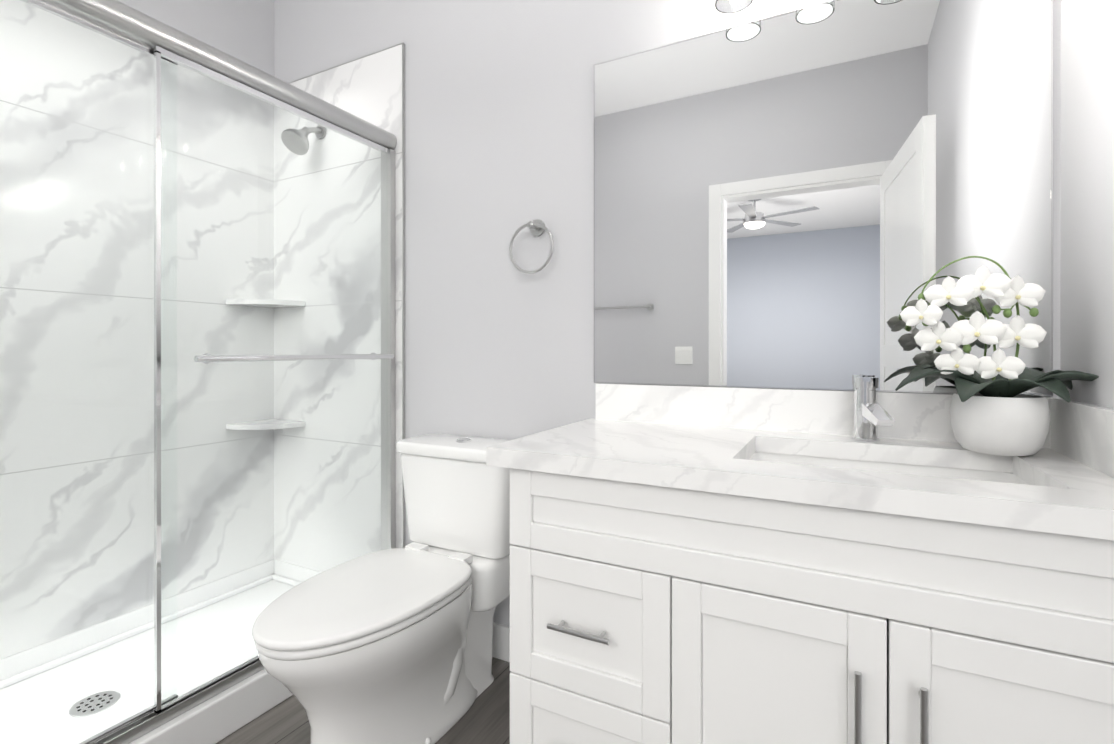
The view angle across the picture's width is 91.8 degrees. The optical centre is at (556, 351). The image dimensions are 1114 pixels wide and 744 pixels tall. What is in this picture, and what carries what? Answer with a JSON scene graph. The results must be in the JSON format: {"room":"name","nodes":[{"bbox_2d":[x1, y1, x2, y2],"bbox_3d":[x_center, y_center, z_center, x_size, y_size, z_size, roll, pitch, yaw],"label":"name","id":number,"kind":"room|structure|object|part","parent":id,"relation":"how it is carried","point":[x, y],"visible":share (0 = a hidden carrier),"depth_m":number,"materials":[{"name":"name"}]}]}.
{"room":"bathroom","nodes":[
{"label":"bathroom","id":0,"kind":"room"},
{"bbox_2d":[7,0,273,656],"bbox_3d":[-1.891,-0.320,1.341,0.120,2.740,2.720,0,0,28],"label":"wall","id":1,"kind":"structure","parent":0,"point":[242,30],"depth_m":2.23,"materials":[{"name":"white paint"}]},
{"bbox_2d":[0,0,401,658],"bbox_3d":[-1.274,-0.119,1.559,0.770,2.082,1.520,0,0,28],"label":"wall tile","id":2,"kind":"structure","parent":1,"relation":"attached to","point":[368,88],"depth_m":2.04,"materials":[{"name":"white tile"}]},
{"bbox_2d":[0,100,401,474],"bbox_3d":[-1.268,-0.190,1.556,0.758,1.123,1.496,0,0,28],"label":"grout line","id":3,"kind":"structure","parent":2,"relation":"attached to","point":[178,300],"depth_m":2.03,"materials":[{"name":"grey"}]},
{"bbox_2d":[281,125,325,154],"bbox_3d":[-1.016,-0.865,2.170,0.108,0.156,0.172,0,0,28],"label":"shower head","id":4,"kind":"object","parent":2,"relation":"attached to","point":[289,138],"depth_m":2.13},
{"bbox_2d":[289,43,404,547],"bbox_3d":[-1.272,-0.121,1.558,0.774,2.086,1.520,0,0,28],"label":"trim","id":5,"kind":"structure","parent":2,"relation":"attached to","point":[403,273],"depth_m":2.04,"materials":[{"name":"silver metal"}]},
{"bbox_2d":[216,657,510,743],"bbox_3d":[-1.534,1.093,-1.331,6.200,0.080,7.120,0,0,28],"label":"floor","id":6,"kind":"structure","parent":0,"point":[485,719],"depth_m":1.52,"materials":[{"name":"brown wood"}]},
{"bbox_2d":[0,0,396,743],"bbox_3d":[-1.269,0.110,1.557,0.777,1.880,1.516,0,0,28],"label":"shower","id":7,"kind":"object","parent":6,"relation":"on","point":[182,668],"visible":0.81,"depth_m":1.56,"materials":[{"name":"clear glass"}]},
{"bbox_2d":[252,434,511,743],"bbox_3d":[-0.404,0.668,1.490,0.510,0.764,0.814,0,0,28],"label":"toilet","id":8,"kind":"object","parent":6,"relation":"on","point":[391,646],"visible":0.88,"depth_m":1.42,"materials":[{"name":"white ceramic"}]},
{"bbox_3d":[-0.490,0.632,1.406,0.390,0.048,0.585,0,0,28],"label":"seat","id":9,"kind":"part","parent":8,"relation":"part of","materials":[{"name":"white plastic"}]},
{"bbox_3d":[-0.468,0.854,1.449,0.376,0.392,0.658,0,0,28],"label":"bowl","id":10,"kind":"part","parent":8,"relation":"part of","materials":[{"name":"white ceramic"}]},
{"bbox_3d":[-0.303,0.314,1.761,0.436,0.039,0.212,0,0,28],"label":"lid","id":11,"kind":"part","parent":8,"relation":"part of","materials":[{"name":"white ceramic"}]},
{"bbox_3d":[-0.302,0.482,1.764,0.414,0.295,0.191,0,0,28],"label":"tank","id":12,"kind":"part","parent":8,"relation":"part of","materials":[{"name":"white ceramic"}]},
{"bbox_2d":[486,377,1113,743],"bbox_3d":[0.466,0.556,1.176,1.108,0.988,0.576,0,0,28],"label":"bathroom vanity","id":13,"kind":"object","parent":6,"relation":"on","point":[865,561],"visible":0.98,"depth_m":0.96,"materials":[{"name":"white painted wood"},{"name":"brushed nickel"}]},
{"bbox_2d":[851,377,894,441],"bbox_3d":[0.727,0.136,1.246,0.084,0.148,0.123,0,0,28],"label":"faucet","id":14,"kind":"object","parent":13,"relation":"on","point":[868,414],"depth_m":1.26,"materials":[{"name":"silver metal"}]},
{"bbox_2d":[749,452,1028,484],"bbox_3d":[0.640,0.318,1.085,0.562,0.134,0.382,0,0,28],"label":"sink","id":15,"kind":"object","parent":13,"relation":"in","point":[960,470],"depth_m":1.20,"materials":[{"name":"white ceramic"}]},
{"bbox_2d":[895,256,1098,455],"bbox_3d":[0.913,0.007,1.108,0.380,0.404,0.243,0,0,28],"label":"orchid","id":16,"kind":"object","parent":13,"relation":"on","point":[994,410],"visible":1,"depth_m":1.07,"materials":[{"name":"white plant"}]},
{"bbox_3d":[0.911,0.150,1.117,0.160,0.118,0.160,0,0,28],"label":"pot","id":17,"kind":"part","parent":16,"relation":"part of","materials":[{"name":"white ceramic"}]},
{"bbox_2d":[274,0,1060,626],"bbox_3d":[-0.003,-0.320,1.817,2.780,2.740,0.120,0,0,28],"label":"wall","id":18,"kind":"structure","parent":0,"point":[498,132],"depth_m":1.85,"materials":[{"name":"white paint"}]},
{"bbox_2d":[492,622,509,661],"bbox_3d":[0.247,0.992,1.610,1.864,0.115,0.016,0,0,28],"label":"baseboard","id":19,"kind":"structure","parent":18,"relation":"attached to","point":[501,643],"depth_m":1.82,"materials":[{"name":"white paint"}]},
{"bbox_2d":[509,219,553,273],"bbox_3d":[-0.076,-0.340,1.752,0.166,0.184,0.059,0,0,28],"label":"towel ring","id":20,"kind":"object","parent":18,"relation":"attached to","point":[536,227],"visible":1,"depth_m":1.75,"materials":[{"name":"silver metal"}]},
{"bbox_2d":[715,0,752,13],"bbox_3d":[0.716,-1.013,1.297,0.695,0.203,0.128,0,0,28],"label":"sconce","id":21,"kind":"object","parent":18,"relation":"attached to","point":[728,6],"visible":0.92,"depth_m":1.45,"materials":[{"name":"white glass"}]},
{"bbox_2d":[594,0,1052,396],"bbox_3d":[0.597,-0.396,1.429,1.089,0.990,0.004,0,0,28],"label":"mirror","id":22,"kind":"object","parent":18,"relation":"attached to","point":[817,197],"visible":1,"depth_m":1.39,"materials":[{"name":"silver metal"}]},
{"bbox_2d":[1060,0,1113,408],"bbox_3d":[0.642,-0.319,0.185,0.120,2.740,2.170,0,0,28],"label":"wall","id":23,"kind":"structure","parent":0,"point":[1087,213],"depth_m":1.04,"materials":[{"name":"white paint"}]}
]}

